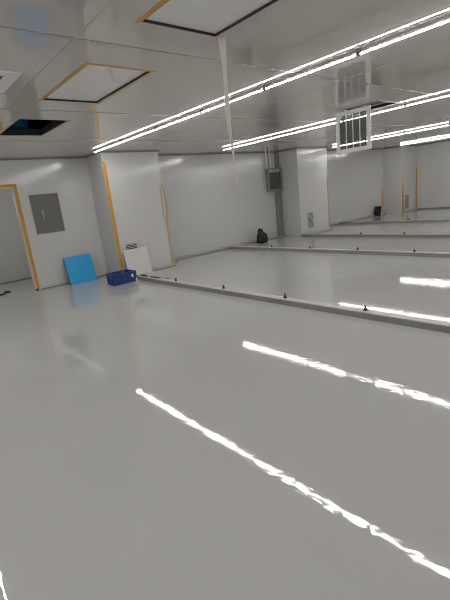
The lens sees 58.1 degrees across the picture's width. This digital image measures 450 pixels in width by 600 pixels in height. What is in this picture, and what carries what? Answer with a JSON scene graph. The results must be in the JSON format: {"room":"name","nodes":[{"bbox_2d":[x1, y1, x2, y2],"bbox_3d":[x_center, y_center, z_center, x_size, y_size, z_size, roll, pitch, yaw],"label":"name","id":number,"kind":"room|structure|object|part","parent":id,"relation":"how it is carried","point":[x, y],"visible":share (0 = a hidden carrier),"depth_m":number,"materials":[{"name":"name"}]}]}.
{"room":"clean room","nodes":[
{"label":"clean room","id":0,"kind":"room"},
{"bbox_2d":[0,189,31,282],"bbox_3d":[-5.145,-1.459,8.591,4.300,2.600,2.030,-18,18,-38],"label":"wall","id":1,"kind":"structure","parent":0,"point":[14,265],"depth_m":9.79,"materials":[{"name":"white paint"}]},
{"bbox_2d":[0,119,105,289],"bbox_3d":[-5.199,-1.487,7.119,6.030,3.400,0.100,-18,18,-38],"label":"wall","id":2,"kind":"structure","parent":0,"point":[69,178],"depth_m":8.51,"materials":[{"name":"white paint"}]},
{"bbox_2d":[0,184,39,290],"bbox_3d":[-4.396,-1.113,7.866,1.070,2.135,0.114,-18,18,-38],"label":"door frame","id":3,"kind":"structure","parent":2,"relation":"attached to","point":[13,187],"depth_m":8.10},
{"bbox_2d":[28,193,64,234],"bbox_3d":[-3.657,-1.781,8.334,0.576,0.787,0.012,-18,18,-38],"label":"access panel","id":4,"kind":"object","parent":2,"relation":"attached to","point":[46,209],"visible":1,"depth_m":8.33,"materials":[{"name":"grey metal"}]},
{"bbox_2d":[86,152,171,272],"bbox_3d":[-2.199,-2.345,9.128,1.360,3.400,0.880,-18,18,-38],"label":"wall column","id":5,"kind":"structure","parent":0,"point":[134,179],"depth_m":8.81,"materials":[{"name":"white paint"}]},
{"bbox_2d":[102,161,123,269],"bbox_3d":[-2.342,-1.681,8.518,0.070,2.400,0.002,-18,18,-38],"label":"tape","id":6,"kind":"object","parent":5,"relation":"attached to","point":[103,163],"visible":0.83,"depth_m":8.49,"materials":[{"name":"orange plastic"}]},
{"bbox_2d":[125,242,137,249],"bbox_3d":[-2.027,-0.999,8.897,0.300,0.510,0.018,-18,18,-38],"label":"wall vent","id":7,"kind":"object","parent":5,"relation":"attached to","point":[133,245],"visible":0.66,"depth_m":8.85,"materials":[{"name":"white"}]},
{"bbox_2d":[161,184,172,263],"bbox_3d":[-1.316,-1.737,9.388,0.083,1.850,0.018,-10,15,-15],"label":"tape","id":8,"kind":"object","parent":5,"relation":"attached to","point":[161,184],"visible":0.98,"depth_m":9.38,"materials":[{"name":"plastic"}]},
{"bbox_2d":[159,152,277,257],"bbox_3d":[-0.128,-3.138,11.290,4.790,3.400,0.100,-18,18,-38],"label":"wall","id":9,"kind":"structure","parent":0,"point":[207,210],"depth_m":11.18,"materials":[{"name":"white paint"}]},
{"bbox_2d":[85,149,384,272],"bbox_3d":[2.584,-3.459,13.014,13.902,2.572,0.764,-18,18,-38],"label":"trim","id":10,"kind":"structure","parent":9,"relation":"attached to","point":[296,149],"depth_m":9.14,"materials":[{"name":"white"}]},
{"bbox_2d":[264,152,267,167],"bbox_3d":[1.230,-4.204,12.163,0.072,0.478,0.097,-18,18,-38],"label":"conduit","id":11,"kind":"object","parent":9,"relation":"attached to","point":[265,157],"visible":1,"depth_m":12.13,"materials":[{"name":"white metal"}]},
{"bbox_2d":[268,151,270,167],"bbox_3d":[1.343,-4.240,12.255,0.072,0.478,0.097,-18,18,-38],"label":"conduit","id":12,"kind":"object","parent":9,"relation":"attached to","point":[269,156],"visible":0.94,"depth_m":12.22,"materials":[{"name":"white metal"}]},
{"bbox_2d":[265,167,282,191],"bbox_3d":[1.496,-3.701,12.436,0.600,0.680,0.155,-18,18,-38],"label":"electrical box","id":13,"kind":"object","parent":9,"relation":"attached to","point":[273,176],"visible":1,"depth_m":12.35,"materials":[{"name":"grey metal"}]},
{"bbox_2d":[274,152,278,167],"bbox_3d":[1.595,-4.311,12.476,0.125,0.450,0.075,-18,18,-38],"label":"cable trunking","id":14,"kind":"object","parent":9,"relation":"attached to","point":[276,155],"visible":0.98,"depth_m":12.44,"materials":[{"name":"grey plastic"}]},
{"bbox_2d":[275,190,283,234],"bbox_3d":[1.730,-2.757,12.837,0.235,1.382,0.061,-18,18,-38],"label":"cable trunking","id":15,"kind":"object","parent":9,"relation":"attached to","point":[278,198],"visible":0.94,"depth_m":12.80,"materials":[{"name":"grey plastic"}]},
{"bbox_2d":[0,208,449,599],"bbox_3d":[3.403,-0.897,8.141,20.130,0.100,14.200,-18,18,-38],"label":"floor","id":16,"kind":"structure","parent":0,"point":[158,441],"depth_m":2.67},
{"bbox_2d":[63,254,97,284],"bbox_3d":[-3.135,-0.671,8.785,0.580,0.580,0.245,-16,18,-34],"label":"board","id":17,"kind":"object","parent":16,"relation":"on","point":[80,268],"visible":0.97,"depth_m":8.76,"materials":[{"name":"blue plastic"}]},
{"bbox_2d":[105,269,136,285],"bbox_3d":[-2.095,-0.458,8.179,0.499,0.222,0.392,-18,18,-38],"label":"plastic crate","id":18,"kind":"object","parent":16,"relation":"on","point":[120,278],"visible":1,"depth_m":8.07,"materials":[{"name":"blue plastic"}]},
{"bbox_2d":[123,246,152,274],"bbox_3d":[-1.918,-0.850,8.925,0.600,0.568,0.115,-19,19,-40],"label":"panel","id":19,"kind":"object","parent":16,"relation":"on","point":[137,259],"visible":0.8,"depth_m":8.92,"materials":[{"name":"grey plastic"}]},
{"bbox_2d":[0,207,449,289],"bbox_3d":[3.262,-1.931,11.882,23.187,0.050,9.550,-9,15,-8],"label":"baseboard","id":20,"kind":"structure","parent":16,"relation":"on","point":[435,207],"depth_m":9.96,"materials":[{"name":"grey"}]},
{"bbox_2d":[152,208,418,270],"bbox_3d":[2.812,-2.262,13.342,13.720,0.055,0.860,-18,18,-38],"label":"baseboard","id":21,"kind":"structure","parent":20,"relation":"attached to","point":[333,224],"depth_m":11.83,"materials":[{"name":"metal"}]},
{"bbox_2d":[257,228,267,242],"bbox_3d":[1.115,-1.945,12.112,0.419,0.425,0.204,-18,18,-38],"label":"bag","id":22,"kind":"object","parent":16,"relation":"on","point":[262,237],"visible":0.98,"depth_m":12.03,"materials":[{"name":"plastic"}]},
{"bbox_2d":[137,276,449,333],"bbox_3d":[1.638,0.170,4.439,0.116,0.077,10.444,-18,18,-38],"label":"rail","id":23,"kind":"object","parent":16,"relation":"on","point":[405,320],"visible":0.91,"depth_m":4.90,"materials":[{"name":"grey metal"}]},
{"bbox_3d":[1.558,0.180,4.449,0.002,0.046,0.180,-18,18,-38],"label":"splice plate","id":24,"kind":"part","parent":23,"relation":"part of","materials":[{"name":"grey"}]},
{"bbox_2d":[229,246,449,257],"bbox_3d":[3.958,-0.790,7.135,0.116,0.077,11.704,-18,18,-38],"label":"rail","id":25,"kind":"object","parent":16,"relation":"on","point":[318,250],"visible":1,"depth_m":8.54,"materials":[{"name":"grey metal"}]},
{"bbox_3d":[3.954,-0.822,7.127,0.116,0.011,11.704,-18,18,-38],"label":"plate","id":26,"kind":"part","parent":25,"relation":"part of","materials":[{"name":"grey metal"}]},
{"bbox_2d":[302,233,449,237],"bbox_3d":[5.970,-1.322,8.315,0.116,0.077,10.984,-18,18,-38],"label":"rail","id":27,"kind":"object","parent":16,"relation":"on","point":[442,235],"visible":1,"depth_m":10.50,"materials":[{"name":"grey metal"}]},
{"bbox_3d":[5.966,-1.353,8.306,0.116,0.011,10.984,-18,18,-38],"label":"plate","id":28,"kind":"part","parent":27,"relation":"part of","materials":[{"name":"grey metal"}]},
{"bbox_2d":[374,206,381,215],"bbox_3d":[6.175,-3.593,16.381,0.260,0.381,0.294,3,17,32],"label":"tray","id":29,"kind":"object","parent":16,"relation":"on","point":[377,210],"visible":0.97,"depth_m":16.39,"materials":[{"name":"plastic"}]},
{"bbox_2d":[340,219,449,223],"bbox_3d":[8.064,-2.121,10.488,0.116,0.077,11.714,-18,18,-38],"label":"rail","id":30,"kind":"object","parent":16,"relation":"on","point":[422,220],"visible":1,"depth_m":13.21,"materials":[{"name":"grey metal"}]},
{"bbox_3d":[8.060,-2.152,10.479,0.116,0.011,11.714,-18,18,-38],"label":"plate","id":31,"kind":"part","parent":30,"relation":"part of","materials":[{"name":"metal"}]},
{"bbox_2d":[0,0,449,158],"bbox_3d":[3.814,-3.338,6.667,19.930,0.054,11.850,-18,18,-38],"label":"ceiling","id":32,"kind":"structure","parent":0,"point":[299,36],"depth_m":4.02,"materials":[{"name":"white paint"}]},
{"bbox_2d":[0,70,21,92],"bbox_3d":[-2.028,-1.766,3.248,0.600,0.012,0.580,-18,18,-38],"label":"ceiling vent","id":33,"kind":"object","parent":32,"relation":"in","point":[7,78],"visible":1,"depth_m":3.30,"materials":[{"name":"white metal"}]},
{"bbox_2d":[9,119,27,128],"bbox_3d":[-3.393,-2.610,6.301,0.303,0.279,1.511,-17,18,-35],"label":"air duct","id":34,"kind":"object","parent":32,"relation":"attached to","point":[21,123],"visible":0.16,"depth_m":5.75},
{"bbox_2d":[0,119,71,135],"bbox_3d":[-2.518,-2.291,5.283,0.639,0.092,1.065,-18,18,-38],"label":"ceiling opening","id":35,"kind":"object","parent":32,"relation":"attached to","point":[54,124],"depth_m":5.62,"materials":[{"name":"black"}]},
{"bbox_2d":[38,63,154,103],"bbox_3d":[-1.244,-2.029,3.802,0.644,0.052,1.204,-18,18,-38],"label":"ceiling hatch","id":36,"kind":"object","parent":32,"relation":"attached to","point":[90,83],"visible":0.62,"depth_m":3.77,"materials":[{"name":"grey"}]},
{"bbox_2d":[106,66,119,84],"bbox_3d":[-0.921,-1.841,3.317,0.090,0.135,0.016,-14,16,-28],"label":"film curl","id":37,"kind":"object","parent":36,"relation":"hanging from","point":[108,68],"visible":1,"depth_m":3.31,"materials":[{"name":"beige plastic"}]},
{"bbox_2d":[94,140,120,152],"bbox_3d":[-2.177,-2.825,7.474,0.037,0.052,1.148,-18,18,-38],"label":"lamp","id":38,"kind":"object","parent":32,"relation":"attached to","point":[120,140],"visible":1,"depth_m":7.44,"materials":[{"name":"white plastic"}]},
{"bbox_2d":[121,127,155,142],"bbox_3d":[-1.429,-2.685,6.612,0.037,0.052,1.148,-18,18,-38],"label":"lamp","id":39,"kind":"object","parent":32,"relation":"attached to","point":[154,127],"visible":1,"depth_m":6.56,"materials":[{"name":"grey plastic"}]},
{"bbox_2d":[155,110,200,130],"bbox_3d":[-0.681,-2.545,5.750,0.037,0.052,1.148,-18,18,-38],"label":"lamp","id":40,"kind":"object","parent":32,"relation":"attached to","point":[156,128],"visible":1,"depth_m":5.72,"materials":[{"name":"grey plastic"}]},
{"bbox_2d":[135,0,278,38],"bbox_3d":[0.053,-1.790,2.323,0.668,0.052,1.170,-18,18,-38],"label":"ceiling hatch","id":41,"kind":"object","parent":32,"relation":"attached to","point":[212,18],"visible":0.85,"depth_m":2.58,"materials":[{"name":"grey"}]},
{"bbox_2d":[218,34,237,188],"bbox_3d":[0.029,-1.373,3.007,0.041,1.089,0.044,-18,18,-38],"label":"strip","id":42,"kind":"object","parent":41,"relation":"hanging from","point":[221,40],"visible":1,"depth_m":2.98,"materials":[{"name":"beige plastic"}]},
{"bbox_2d":[201,103,224,113],"bbox_3d":[-0.144,-2.440,5.133,0.037,0.051,0.467,-18,18,-38],"label":"lamp","id":43,"kind":"object","parent":32,"relation":"attached to","point":[202,111],"depth_m":5.16,"materials":[{"name":"grey plastic"}]},
{"bbox_2d":[0,140,449,160],"bbox_3d":[3.808,-3.304,6.688,19.930,0.028,11.880,-18,18,-38],"label":"cove","id":44,"kind":"object","parent":32,"relation":"attached to","point":[447,140],"visible":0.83,"depth_m":9.93,"materials":[{"name":"grey"}]},
{"bbox_2d":[0,0,449,148],"bbox_3d":[3.730,-3.166,6.136,12.036,0.002,11.120,-18,18,-38],"label":"trim","id":45,"kind":"structure","parent":32,"relation":"attached to","point":[112,0],"depth_m":3.70,"materials":[{"name":"silver metal"}]},
{"bbox_2d":[229,85,265,102],"bbox_3d":[0.261,-2.365,4.665,0.037,0.056,0.595,-18,18,-38],"label":"lamp","id":46,"kind":"object","parent":32,"relation":"attached to","point":[263,85],"depth_m":4.64,"materials":[{"name":"grey plastic"}]},
{"bbox_2d":[255,131,294,142],"bbox_3d":[1.068,-3.520,8.749,0.037,0.052,1.148,-18,18,-38],"label":"lamp","id":47,"kind":"object","parent":32,"relation":"attached to","point":[294,131],"visible":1,"depth_m":8.71,"materials":[{"name":"grey plastic"}]},
{"bbox_2d":[264,50,357,89],"bbox_3d":[0.815,-2.265,4.025,0.037,0.052,1.148,-18,18,-38],"label":"lamp","id":48,"kind":"object","parent":32,"relation":"attached to","point":[356,54],"visible":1,"depth_m":3.95,"materials":[{"name":"grey"}]},
{"bbox_2d":[295,121,342,132],"bbox_3d":[1.816,-3.380,7.887,0.037,0.052,1.148,-18,18,-38],"label":"lamp","id":49,"kind":"object","parent":32,"relation":"attached to","point":[342,121],"visible":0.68,"depth_m":7.90,"materials":[{"name":"grey plastic"}]},
{"bbox_2d":[335,100,399,153],"bbox_3d":[2.305,-2.930,6.549,0.662,0.975,0.755,-18,18,-38],"label":"ceiling vent","id":50,"kind":"object","parent":32,"relation":"in","point":[357,128],"depth_m":6.45,"materials":[{"name":"white metal"}]},
{"bbox_3d":[2.317,-3.245,6.444,0.620,0.318,0.660,-18,18,-38],"label":"grille opening","id":51,"kind":"part","parent":50,"relation":"part of","materials":[{"name":"black"}]},
{"bbox_2d":[358,104,404,117],"bbox_3d":[2.564,-3.240,7.024,0.037,0.052,1.148,-18,18,-38],"label":"lamp","id":52,"kind":"object","parent":32,"relation":"attached to","point":[404,104],"visible":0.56,"depth_m":6.80,"materials":[{"name":"grey plastic"}]},
{"bbox_2d":[358,19,449,55],"bbox_3d":[1.563,-2.125,3.163,0.037,0.052,1.148,-18,18,-38],"label":"lamp","id":53,"kind":"object","parent":32,"relation":"attached to","point":[360,52],"visible":1,"depth_m":3.29,"materials":[{"name":"grey plastic"}]},
{"bbox_2d":[404,123,449,133],"bbox_3d":[5.232,-4.446,10.517,0.037,0.052,1.148,-18,18,-38],"label":"lamp","id":54,"kind":"object","parent":32,"relation":"attached to","point":[449,123],"visible":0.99,"depth_m":10.49,"materials":[{"name":"grey plastic"}]},
{"bbox_2d":[405,95,449,106],"bbox_3d":[3.312,-3.100,6.162,0.037,0.052,1.148,-18,18,-38],"label":"lamp","id":55,"kind":"object","parent":32,"relation":"attached to","point":[406,105],"visible":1,"depth_m":6.33,"materials":[{"name":"grey plastic"}]},
{"bbox_2d":[278,148,328,235],"bbox_3d":[2.473,-3.853,12.923,1.470,3.400,0.860,-18,18,-38],"label":"wall column","id":56,"kind":"structure","parent":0,"point":[312,166],"depth_m":12.58,"materials":[{"name":"white paint"}]},
{"bbox_2d":[307,211,313,227],"bbox_3d":[2.703,-2.525,12.752,0.300,0.500,0.018,-18,18,-38],"label":"wall vent","id":57,"kind":"object","parent":56,"relation":"attached to","point":[310,216],"visible":1,"depth_m":12.75,"materials":[{"name":"white metal"}]},
{"bbox_2d":[327,177,329,225],"bbox_3d":[3.374,-3.213,13.228,0.048,1.580,0.002,-18,18,-38],"label":"tape","id":58,"kind":"object","parent":56,"relation":"attached to","point":[327,177],"visible":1,"depth_m":13.22,"materials":[{"name":"orange plastic"}]},
{"bbox_2d":[327,149,383,223],"bbox_3d":[4.643,-4.682,15.177,4.960,3.400,0.100,-18,18,-38],"label":"wall","id":59,"kind":"structure","parent":0,"point":[355,179],"depth_m":15.41,"materials":[{"name":"white paint"}]},
{"bbox_2d":[381,188,383,211],"bbox_3d":[6.568,-4.150,16.862,0.160,0.980,0.002,-18,18,-38],"label":"tape","id":60,"kind":"object","parent":59,"relation":"attached to","point":[381,188],"visible":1,"depth_m":16.89,"materials":[{"name":"orange plastic"}]},
{"bbox_2d":[384,146,416,213],"bbox_3d":[7.251,-5.400,16.816,1.320,3.400,0.860,-18,18,-38],"label":"wall column","id":61,"kind":"structure","parent":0,"point":[401,161],"depth_m":16.49,"materials":[{"name":"white paint"}]},
{"bbox_2d":[402,176,403,211],"bbox_3d":[7.194,-4.329,16.360,0.148,1.520,0.002,-18,18,-38],"label":"tape","id":62,"kind":"object","parent":61,"relation":"attached to","point":[402,176],"visible":1,"depth_m":16.40,"materials":[{"name":"orange plastic"}]},
{"bbox_2d":[405,194,408,208],"bbox_3d":[7.487,-4.049,16.655,0.360,0.570,0.018,-18,18,-38],"label":"wall vent","id":63,"kind":"object","parent":61,"relation":"attached to","point":[407,195],"visible":1,"depth_m":16.66,"materials":[{"name":"white metal"}]},
{"bbox_2d":[416,167,416,207],"bbox_3d":[8.056,-4.723,17.044,0.100,1.710,0.002,-18,18,-38],"label":"tape","id":64,"kind":"object","parent":61,"relation":"attached to","point":[416,167],"visible":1,"depth_m":17.05,"materials":[{"name":"orange plastic"}]},
{"bbox_2d":[417,141,449,207],"bbox_3d":[11.681,-4.843,12.760,0.100,3.400,11.120,-18,18,-38],"label":"wall","id":65,"kind":"structure","parent":0,"point":[433,160],"depth_m":16.49,"materials":[{"name":"white paint"}]}
]}

